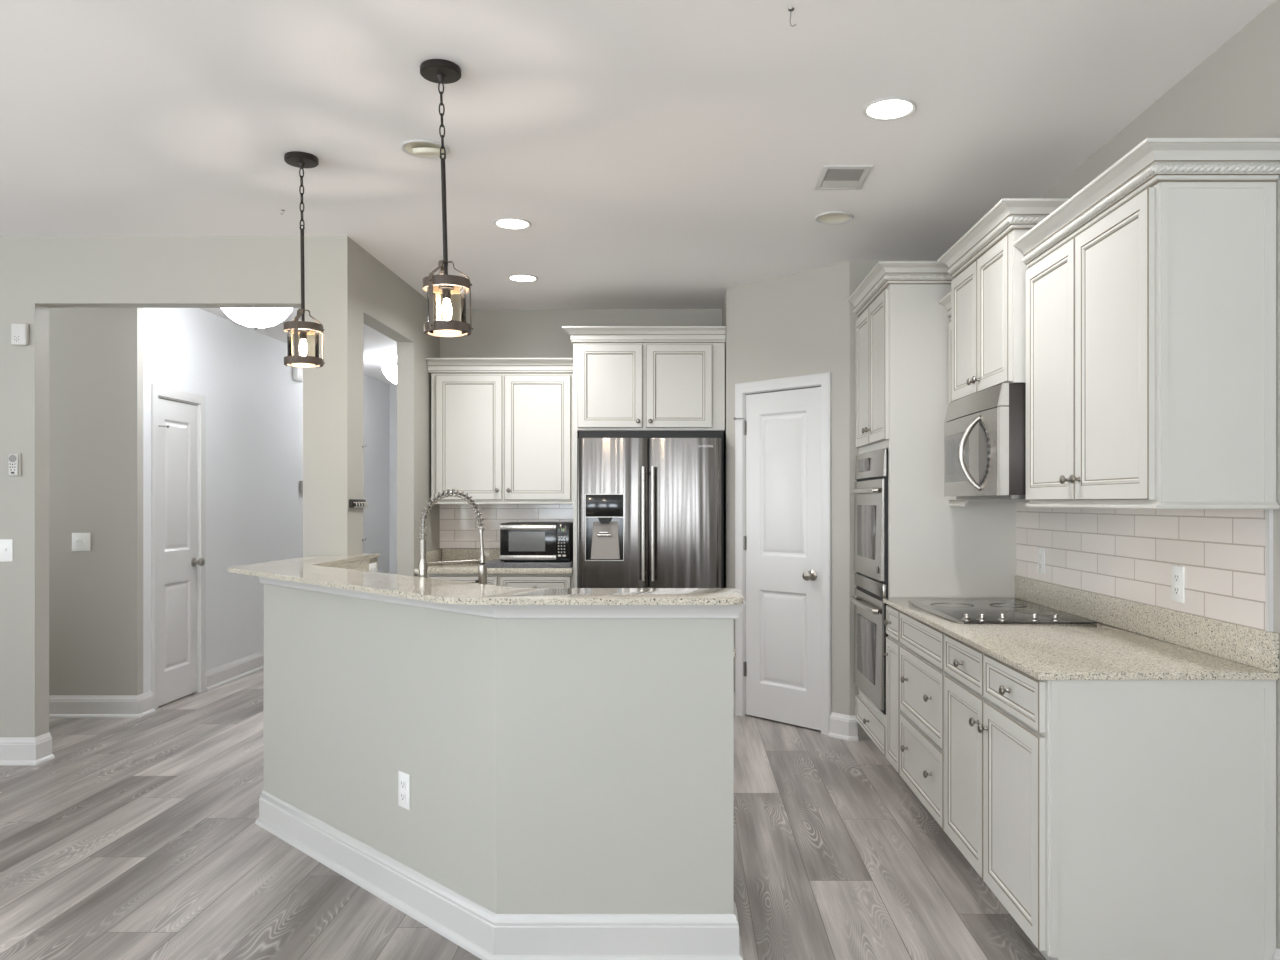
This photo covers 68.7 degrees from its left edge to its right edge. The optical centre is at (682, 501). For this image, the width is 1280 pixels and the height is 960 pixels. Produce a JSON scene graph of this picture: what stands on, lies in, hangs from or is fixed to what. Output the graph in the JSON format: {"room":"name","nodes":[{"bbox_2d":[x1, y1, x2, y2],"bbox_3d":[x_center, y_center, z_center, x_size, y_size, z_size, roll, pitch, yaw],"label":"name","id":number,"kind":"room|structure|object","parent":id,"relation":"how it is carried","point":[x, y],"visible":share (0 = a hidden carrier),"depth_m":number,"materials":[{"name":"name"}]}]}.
{"room":"kitchen","nodes":[
{"label":"kitchen","id":0,"kind":"room"},
{"bbox_2d":[49,308,142,694],"bbox_3d":[-4.826,-0.011,5.972,2.748,2.743,0.116,0,0,0],"label":"wall","id":1,"kind":"structure","parent":0,"point":[96,354],"depth_m":5.91,"materials":[{"name":"beige paint"}]},
{"bbox_2d":[72,533,89,550],"bbox_3d":[-3.805,0.253,5.907,0.116,0.116,0.014,0,0,0],"label":"light switch","id":2,"kind":"object","parent":1,"relation":"attached to","point":[80,541],"visible":1,"depth_m":5.91,"materials":[{"name":"white plastic"}]},
{"bbox_2d":[49,691,155,717],"bbox_3d":[-4.811,1.292,5.976,2.778,0.137,0.183,0,0,0],"label":"baseboard","id":3,"kind":"structure","parent":1,"relation":"attached to","point":[60,706],"depth_m":5.90,"materials":[{"name":"white wood"}]},
{"bbox_2d":[0,236,354,736],"bbox_3d":[-3.972,-0.011,4.913,4.456,2.743,0.110,0,0,0],"label":"wall","id":4,"kind":"structure","parent":0,"point":[38,274],"depth_m":4.86,"materials":[{"name":"beige paint"}]},
{"bbox_2d":[0,539,12,561],"bbox_3d":[-3.538,0.252,4.851,0.116,0.116,0.014,0,0,0],"label":"light switch","id":5,"kind":"object","parent":4,"relation":"attached to","point":[6,545],"visible":1,"depth_m":4.85,"materials":[{"name":"white plastic"}]},
{"bbox_2d":[8,453,20,476],"bbox_3d":[-3.464,-0.192,4.843,0.058,0.120,0.029,0,0,0],"label":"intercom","id":6,"kind":"object","parent":4,"relation":"attached to","point":[14,459],"visible":1,"depth_m":4.83,"materials":[{"name":"white plastic"}]},
{"bbox_2d":[11,323,28,345],"bbox_3d":[-3.434,-0.868,4.842,0.082,0.114,0.030,0,0,0],"label":"wall sensor","id":7,"kind":"object","parent":4,"relation":"attached to","point":[19,331],"visible":1,"depth_m":4.83,"materials":[{"name":"white plastic"}]},
{"bbox_2d":[0,732,54,764],"bbox_3d":[-4.769,1.292,4.898,2.862,0.137,0.140,0,0,0],"label":"baseboard","id":8,"kind":"structure","parent":4,"relation":"attached to","point":[37,750],"depth_m":4.84,"materials":[{"name":"white wood"}]},
{"bbox_2d":[143,308,389,692],"bbox_3d":[-3.512,-0.011,8.490,0.120,2.743,5.020,0,0,0],"label":"wall","id":9,"kind":"structure","parent":0,"point":[254,403],"depth_m":7.28,"materials":[{"name":"grey paint"}]},
{"bbox_2d":[151,384,205,709],"bbox_3d":[-3.469,0.298,6.402,0.166,2.125,0.671,0,0,0],"label":"door","id":10,"kind":"structure","parent":9,"relation":"in","point":[178,417],"depth_m":6.41,"materials":[{"name":"white wood"}]},
{"bbox_2d":[206,651,263,690],"bbox_3d":[-2.653,1.292,8.869,1.598,0.137,4.262,0,0,0],"label":"baseboard","id":11,"kind":"structure","parent":9,"relation":"attached to","point":[229,672],"depth_m":7.16,"materials":[{"name":"white wood"}]},
{"bbox_2d":[293,367,302,381],"bbox_3d":[-3.428,-1.145,8.360,0.046,0.130,0.180,0,0,0],"label":"door chime","id":12,"kind":"object","parent":9,"relation":"attached to","point":[297,372],"visible":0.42,"depth_m":8.29,"materials":[{"name":"white plastic"}]},
{"bbox_2d":[300,481,302,492],"bbox_3d":[-3.437,-0.136,8.470,0.029,0.110,0.120,0,0,0],"label":"thermostat","id":13,"kind":"object","parent":9,"relation":"attached to","point":[301,482],"visible":0.44,"depth_m":8.41,"materials":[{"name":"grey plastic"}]},
{"bbox_2d":[390,384,396,573],"bbox_3d":[-2.658,-0.011,11.050,1.828,2.743,0.100,0,0,0],"label":"wall","id":14,"kind":"structure","parent":0,"point":[393,387],"depth_m":11.00,"materials":[{"name":"grey paint"}]},
{"bbox_2d":[355,242,439,575],"bbox_3d":[-1.799,-0.011,7.984,0.110,2.743,6.032,0,0,0],"label":"wall","id":15,"kind":"structure","parent":0,"point":[384,302],"depth_m":6.06,"materials":[{"name":"beige paint"}]},
{"bbox_2d":[349,499,367,507],"bbox_3d":[-1.725,0.008,4.987,0.036,0.044,0.213,0,0,0],"label":"key rack","id":16,"kind":"object","parent":15,"relation":"attached to","point":[353,503],"visible":1,"depth_m":4.95,"materials":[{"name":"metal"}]},
{"bbox_2d":[0,669,1045,959],"bbox_3d":[-2.275,1.411,3.800,8.050,0.100,14.800,0,0,0],"label":"floor","id":17,"kind":"structure","parent":0,"point":[140,838],"depth_m":3.54,"materials":[{"name":"grey wood"}]},
{"bbox_2d":[416,573,572,587],"bbox_3d":[-1.230,0.914,6.378,1.024,0.892,0.659,0,0,0],"label":"base cabinet","id":18,"kind":"object","parent":17,"relation":"on","point":[507,580],"visible":0.13,"depth_m":6.08,"materials":[{"name":"beige paint"}]},
{"bbox_2d":[414,549,572,573],"bbox_3d":[-1.231,0.401,6.386,1.024,0.131,0.647,0,0,0],"label":"countertop","id":19,"kind":"structure","parent":18,"relation":"on","point":[438,555],"depth_m":6.24,"materials":[{"name":"beige stone"}]},
{"bbox_2d":[485,559,572,567],"bbox_3d":[-1.022,0.414,6.322,0.587,0.032,0.475,0,0,0],"label":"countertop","id":20,"kind":"structure","parent":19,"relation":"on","point":[495,563],"depth_m":6.08,"materials":[{"name":"grey stone"}]},
{"bbox_2d":[500,522,572,561],"bbox_3d":[-0.976,0.269,6.328,0.458,0.257,0.364,0,0,0],"label":"microwave","id":21,"kind":"object","parent":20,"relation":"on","point":[519,541],"visible":0.98,"depth_m":6.15,"materials":[{"name":"black plastic"}]},
{"bbox_2d":[255,576,745,959],"bbox_3d":[-0.862,0.828,3.759,1.163,1.065,2.907,0,0,-42],"label":"kitchen island","id":22,"kind":"object","parent":17,"relation":"on","point":[569,768],"visible":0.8,"depth_m":2.78,"materials":[{"name":"grey paint"}]},
{"bbox_2d":[398,771,409,809],"bbox_3d":[-0.940,0.970,3.147,0.072,0.118,0.008,0,0,44],"label":"wall outlet","id":23,"kind":"object","parent":22,"relation":"attached to","point":[403,778],"visible":1,"depth_m":3.14,"materials":[{"name":"white plastic"}]},
{"bbox_2d":[400,779,405,788],"bbox_3d":[-0.942,0.949,3.145,0.033,0.029,0.002,0,0,44],"label":"socket","id":24,"kind":"object","parent":23,"relation":"attached to","point":[403,784],"depth_m":3.14,"materials":[{"name":"white plastic"}]},
{"bbox_2d":[400,792,405,801],"bbox_3d":[-0.942,0.991,3.145,0.033,0.029,0.002,0,0,44],"label":"socket","id":25,"kind":"object","parent":23,"relation":"attached to","point":[403,794],"depth_m":3.14,"materials":[{"name":"white plastic"}]},
{"bbox_2d":[228,553,742,604],"bbox_3d":[-1.042,0.286,3.655,0.945,0.018,3.040,0,0,-41],"label":"island countertop","id":26,"kind":"structure","parent":22,"relation":"on","point":[313,570],"depth_m":2.96,"materials":[{"name":"beige stone"}]},
{"bbox_2d":[326,557,735,658],"bbox_3d":[-0.868,0.392,3.913,1.013,0.192,2.875,0,0,-42],"label":"island countertop","id":27,"kind":"structure","parent":22,"relation":"on","point":[363,565],"depth_m":4.68,"materials":[{"name":"beige stone"}]},
{"bbox_2d":[369,562,376,571],"bbox_3d":[-1.648,0.360,4.965,0.008,0.072,0.118,0,0,0],"label":"wall outlet","id":28,"kind":"object","parent":27,"relation":"attached to","point":[372,566],"visible":0.61,"depth_m":4.97,"materials":[{"name":"white plastic"}]},
{"bbox_2d":[418,489,486,583],"bbox_3d":[-0.901,0.207,3.636,0.094,0.518,0.305,0,0,35],"label":"faucet","id":29,"kind":"object","parent":27,"relation":"on","point":[423,564],"visible":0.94,"depth_m":3.62,"materials":[{"name":"silver metal"}]},
{"bbox_2d":[562,326,725,587],"bbox_3d":[-0.253,0.113,6.370,1.059,2.495,0.673,0,0,0],"label":"tall cabinet","id":30,"kind":"object","parent":17,"relation":"on","point":[626,378],"visible":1,"depth_m":6.09,"materials":[{"name":"beige paint"}]},
{"bbox_2d":[578,431,723,587],"bbox_3d":[-0.205,0.440,6.293,0.937,1.802,0.784,0,0,0],"label":"refrigerator","id":31,"kind":"object","parent":17,"relation":"on","point":[651,503],"visible":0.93,"depth_m":5.95,"materials":[{"name":"silver metal"}]},
{"bbox_2d":[881,605,903,773],"bbox_3d":[1.291,0.924,4.401,0.676,0.872,0.288,0,0,0],"label":"base cabinet","id":32,"kind":"object","parent":17,"relation":"on","point":[892,622],"visible":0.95,"depth_m":4.40,"materials":[{"name":"beige paint"}]},
{"bbox_2d":[900,612,948,830],"bbox_3d":[1.291,0.924,3.894,0.676,0.872,0.719,0,0,0],"label":"base cabinet","id":33,"kind":"object","parent":17,"relation":"on","point":[922,655],"visible":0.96,"depth_m":3.84,"materials":[{"name":"beige paint"}]},
{"bbox_2d":[847,261,1015,778],"bbox_3d":[1.284,0.103,4.917,0.690,2.515,0.865,0,0,0],"label":"tall cabinet","id":34,"kind":"object","parent":17,"relation":"on","point":[937,549],"visible":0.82,"depth_m":4.55,"materials":[{"name":"beige paint"}]},
{"bbox_2d":[850,448,887,714],"bbox_3d":[1.208,0.391,4.949,0.570,1.304,0.761,0,0,0],"label":"double oven","id":35,"kind":"object","parent":34,"relation":"in","point":[870,491],"visible":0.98,"depth_m":4.82,"materials":[{"name":"silver metal"}]},
{"bbox_2d":[945,634,1275,959],"bbox_3d":[1.291,0.924,3.050,0.676,0.872,0.966,0,0,0],"label":"base cabinet","id":36,"kind":"object","parent":17,"relation":"on","point":[1109,819],"visible":0.99,"depth_m":2.57,"materials":[{"name":"beige paint"}]},
{"bbox_2d":[883,576,1279,679],"bbox_3d":[1.302,0.423,3.550,0.659,0.129,1.988,0,0,0],"label":"countertop","id":37,"kind":"structure","parent":36,"relation":"on","point":[1129,640],"depth_m":2.98,"materials":[{"name":"beige stone"}]},
{"bbox_2d":[908,600,1096,623],"bbox_3d":[1.308,0.448,3.965,0.555,0.036,0.780,0,0,0],"label":"cooktop","id":38,"kind":"object","parent":37,"relation":"in","point":[958,612],"visible":1,"depth_m":3.85,"materials":[{"name":"glass"}]},
{"bbox_2d":[440,309,721,548],"bbox_3d":[-0.056,-0.011,6.770,3.376,2.743,0.120,0,0,0],"label":"wall","id":39,"kind":"structure","parent":0,"point":[496,333],"depth_m":6.71,"materials":[{"name":"beige paint"}]},
{"bbox_2d":[426,358,572,503],"bbox_3d":[-1.244,-0.480,6.521,0.997,0.992,0.373,0,0,0],"label":"upper cabinet","id":40,"kind":"object","parent":39,"relation":"attached to","point":[502,428],"visible":0.96,"depth_m":6.39,"materials":[{"name":"beige paint"}]},
{"bbox_2d":[440,504,572,547],"bbox_3d":[-1.222,0.160,6.705,1.044,0.342,0.010,0,0,0],"label":"tiled wall","id":41,"kind":"structure","parent":39,"relation":"attached to","point":[458,525],"depth_m":6.70,"materials":[{"name":"white tile"}]},
{"bbox_2d":[0,0,1274,383],"bbox_3d":[-2.275,-1.433,3.800,8.050,0.100,14.800,0,0,0],"label":"ceiling","id":42,"kind":"structure","parent":0,"point":[656,154],"depth_m":3.36,"materials":[{"name":"paint"}]},
{"bbox_2d":[221,308,291,328],"bbox_3d":[-2.740,-1.245,6.000,0.444,0.275,0.444,0,0,0],"label":"dome light","id":43,"kind":"object","parent":42,"relation":"attached to","point":[257,318],"visible":0.62,"depth_m":5.90,"materials":[{"name":"white glass"}]},
{"bbox_2d":[283,151,324,367],"bbox_3d":[-1.525,-0.965,3.743,0.145,0.835,0.153,-1,0,0],"label":"pendant light","id":44,"kind":"object","parent":42,"relation":"hanging from","point":[301,160],"visible":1,"depth_m":3.74,"materials":[{"name":"brown metal"}]},
{"bbox_2d":[298,313,309,339],"bbox_3d":[-1.522,-0.705,3.747,0.048,0.110,0.048,-1,0,0],"label":"socket","id":45,"kind":"object","parent":44,"relation":"attached to","point":[303,332],"depth_m":3.74,"materials":[{"name":"brown metal"}]},
{"bbox_2d":[382,359,396,383],"bbox_3d":[-2.680,-1.245,9.050,0.444,0.275,0.444,0,0,0],"label":"dome light","id":46,"kind":"object","parent":42,"relation":"attached to","point":[390,372],"visible":0.23,"depth_m":8.89,"materials":[{"name":"white glass"}]},
{"bbox_2d":[400,139,449,158],"bbox_3d":[-1.008,-1.374,3.651,0.188,0.044,0.188,0,0,0],"label":"recessed light","id":47,"kind":"object","parent":42,"relation":"in","point":[420,148],"visible":0.91,"depth_m":3.63,"materials":[{"name":"white plastic"}]},
{"bbox_2d":[420,59,472,337],"bbox_3d":[-0.757,-0.960,2.977,0.153,0.846,0.147,-1,0,0],"label":"pendant light","id":48,"kind":"object","parent":42,"relation":"hanging from","point":[440,71],"visible":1,"depth_m":2.97,"materials":[{"name":"brown metal"}]},
{"bbox_2d":[439,265,453,299],"bbox_3d":[-0.754,-0.700,2.978,0.048,0.110,0.048,-1,0,0],"label":"socket","id":49,"kind":"object","parent":48,"relation":"attached to","point":[446,289],"depth_m":2.97,"materials":[{"name":"brown metal"}]},
{"bbox_2d":[493,217,531,229],"bbox_3d":[-0.845,-1.378,4.633,0.188,0.008,0.188,0,0,0],"label":"recessed light","id":50,"kind":"object","parent":42,"relation":"in","point":[509,223],"visible":1,"depth_m":4.62,"materials":[{"name":"white plastic"}]},
{"bbox_2d":[507,274,537,281],"bbox_3d":[-0.985,-1.378,5.758,0.188,0.008,0.188,0,0,0],"label":"recessed light","id":51,"kind":"object","parent":42,"relation":"in","point":[515,277],"visible":1,"depth_m":5.75,"materials":[{"name":"white plastic"}]},
{"bbox_2d":[788,8,795,26],"bbox_3d":[0.306,-1.357,2.622,0.024,0.049,0.018,0,0,0],"label":"ceiling hook","id":52,"kind":"object","parent":42,"relation":"attached to","point":[790,10],"visible":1,"depth_m":2.62,"materials":[{"name":"metal"}]},
{"bbox_2d":[814,211,853,223],"bbox_3d":[0.733,-1.378,4.536,0.188,0.008,0.188,0,0,0],"label":"recessed light","id":53,"kind":"object","parent":42,"relation":"in","point":[836,217],"visible":1,"depth_m":4.54,"materials":[{"name":"white plastic"}]},
{"bbox_2d":[813,165,872,189],"bbox_3d":[0.677,-1.378,3.980,0.210,0.008,0.290,0,0,0],"label":"ceiling vent","id":54,"kind":"object","parent":42,"relation":"in","point":[830,177],"visible":1,"depth_m":3.96,"materials":[{"name":"white metal"}]},
{"bbox_2d":[824,169,863,180],"bbox_3d":[0.677,-1.376,3.934,0.148,0.005,0.125,0,0,0],"label":"grille","id":55,"kind":"object","parent":54,"relation":"attached to","point":[829,174],"depth_m":3.93,"materials":[{"name":"white metal"}]},
{"bbox_2d":[862,97,916,120],"bbox_3d":[0.725,-1.378,3.281,0.188,0.008,0.188,0,0,0],"label":"recessed light","id":56,"kind":"object","parent":42,"relation":"in","point":[888,108],"visible":1,"depth_m":3.27,"materials":[{"name":"white plastic"}]},
{"bbox_2d":[722,261,878,738],"bbox_3d":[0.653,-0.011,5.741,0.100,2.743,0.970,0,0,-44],"label":"wall","id":57,"kind":"structure","parent":0,"point":[795,324],"depth_m":5.56,"materials":[{"name":"beige paint"}]},
{"bbox_2d":[733,692,734,714],"bbox_3d":[0.285,1.292,6.036,0.054,0.137,0.147,0,0,-29],"label":"baseboard","id":58,"kind":"structure","parent":57,"relation":"attached to","point":[733,692],"depth_m":5.99,"materials":[{"name":"white wood"}]},
{"bbox_2d":[733,372,830,734],"bbox_3d":[0.616,0.302,5.733,0.166,2.117,0.752,0,0,-44],"label":"door","id":59,"kind":"structure","parent":57,"relation":"in","point":[783,425],"depth_m":5.72,"materials":[{"name":"white wood"}]},
{"bbox_2d":[828,712,857,740],"bbox_3d":[0.921,1.292,5.377,0.186,0.137,0.058,0,0,34],"label":"baseboard","id":60,"kind":"structure","parent":57,"relation":"attached to","point":[845,727],"depth_m":5.37,"materials":[{"name":"white wood"}]},
{"bbox_2d":[1042,0,1279,948],"bbox_3d":[1.691,-0.011,1.615,0.118,2.743,10.430,0,0,0],"label":"wall","id":61,"kind":"structure","parent":0,"point":[1234,92],"depth_m":2.71,"materials":[{"name":"beige paint"}]},
{"bbox_2d":[939,292,1029,505],"bbox_3d":[1.435,-0.477,4.418,0.387,0.995,0.253,0,0,0],"label":"upper cabinet","id":62,"kind":"object","parent":61,"relation":"attached to","point":[946,301],"visible":0.19,"depth_m":4.48,"materials":[{"name":"beige paint"}]},
{"bbox_2d":[937,198,1069,401],"bbox_3d":[1.406,-0.788,3.909,0.446,0.673,0.890,0,0,0],"label":"upper cabinet","id":63,"kind":"object","parent":61,"relation":"attached to","point":[988,285],"visible":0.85,"depth_m":3.72,"materials":[{"name":"beige paint"}]},
{"bbox_2d":[944,383,1025,498],"bbox_3d":[1.373,-0.231,3.909,0.514,0.439,0.756,0,0,0],"label":"microwave","id":64,"kind":"object","parent":63,"relation":"attached to","point":[985,430],"visible":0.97,"depth_m":3.67,"materials":[{"name":"grey metal"}]},
{"bbox_2d":[1016,502,1265,630],"bbox_3d":[1.627,0.173,3.574,0.010,0.370,1.948,0,0,0],"label":"tiled wall","id":65,"kind":"structure","parent":61,"relation":"attached to","point":[1126,554],"depth_m":3.22,"materials":[{"name":"white tile"}]},
{"bbox_2d":[1038,547,1044,573],"bbox_3d":[1.618,0.266,4.220,0.008,0.118,0.072,0,0,0],"label":"wall outlet","id":66,"kind":"object","parent":65,"relation":"attached to","point":[1041,551],"visible":1,"depth_m":4.21,"materials":[{"name":"white plastic"}]},
{"bbox_2d":[1172,565,1184,602],"bbox_3d":[1.618,0.269,3.057,0.008,0.118,0.072,0,0,0],"label":"wall outlet","id":67,"kind":"object","parent":65,"relation":"attached to","point":[1178,572],"visible":1,"depth_m":3.05,"materials":[{"name":"white plastic"}]},
{"bbox_2d":[1174,573,1179,582],"bbox_3d":[1.615,0.247,3.057,0.002,0.029,0.033,0,0,0],"label":"socket","id":68,"kind":"object","parent":67,"relation":"attached to","point":[1176,575],"depth_m":3.06,"materials":[{"name":"white plastic"}]},
{"bbox_2d":[1174,586,1179,594],"bbox_3d":[1.615,0.289,3.057,0.002,0.029,0.033,0,0,0],"label":"socket","id":69,"kind":"object","parent":67,"relation":"attached to","point":[1176,588],"depth_m":3.05,"materials":[{"name":"white plastic"}]},
{"bbox_2d":[1012,138,1279,508],"bbox_3d":[1.435,-0.477,3.014,0.387,0.995,1.022,0,0,0],"label":"upper cabinet","id":70,"kind":"object","parent":61,"relation":"attached to","point":[1151,289],"visible":1,"depth_m":2.57,"materials":[{"name":"beige paint"}]},
{"bbox_2d":[1266,509,1272,631],"bbox_3d":[1.626,0.173,2.592,0.012,0.370,0.015,0,0,0],"label":"trim","id":71,"kind":"structure","parent":61,"relation":"attached to","point":[1269,512],"depth_m":2.58,"materials":[{"name":"white wood"}]},
{"bbox_2d":[1273,948,1279,959],"bbox_3d":[1.617,1.292,-0.468,0.030,0.137,6.065,0,0,0],"label":"baseboard","id":72,"kind":"structure","parent":61,"relation":"attached to","point":[1276,956],"depth_m":2.56,"materials":[{"name":"white wood"}]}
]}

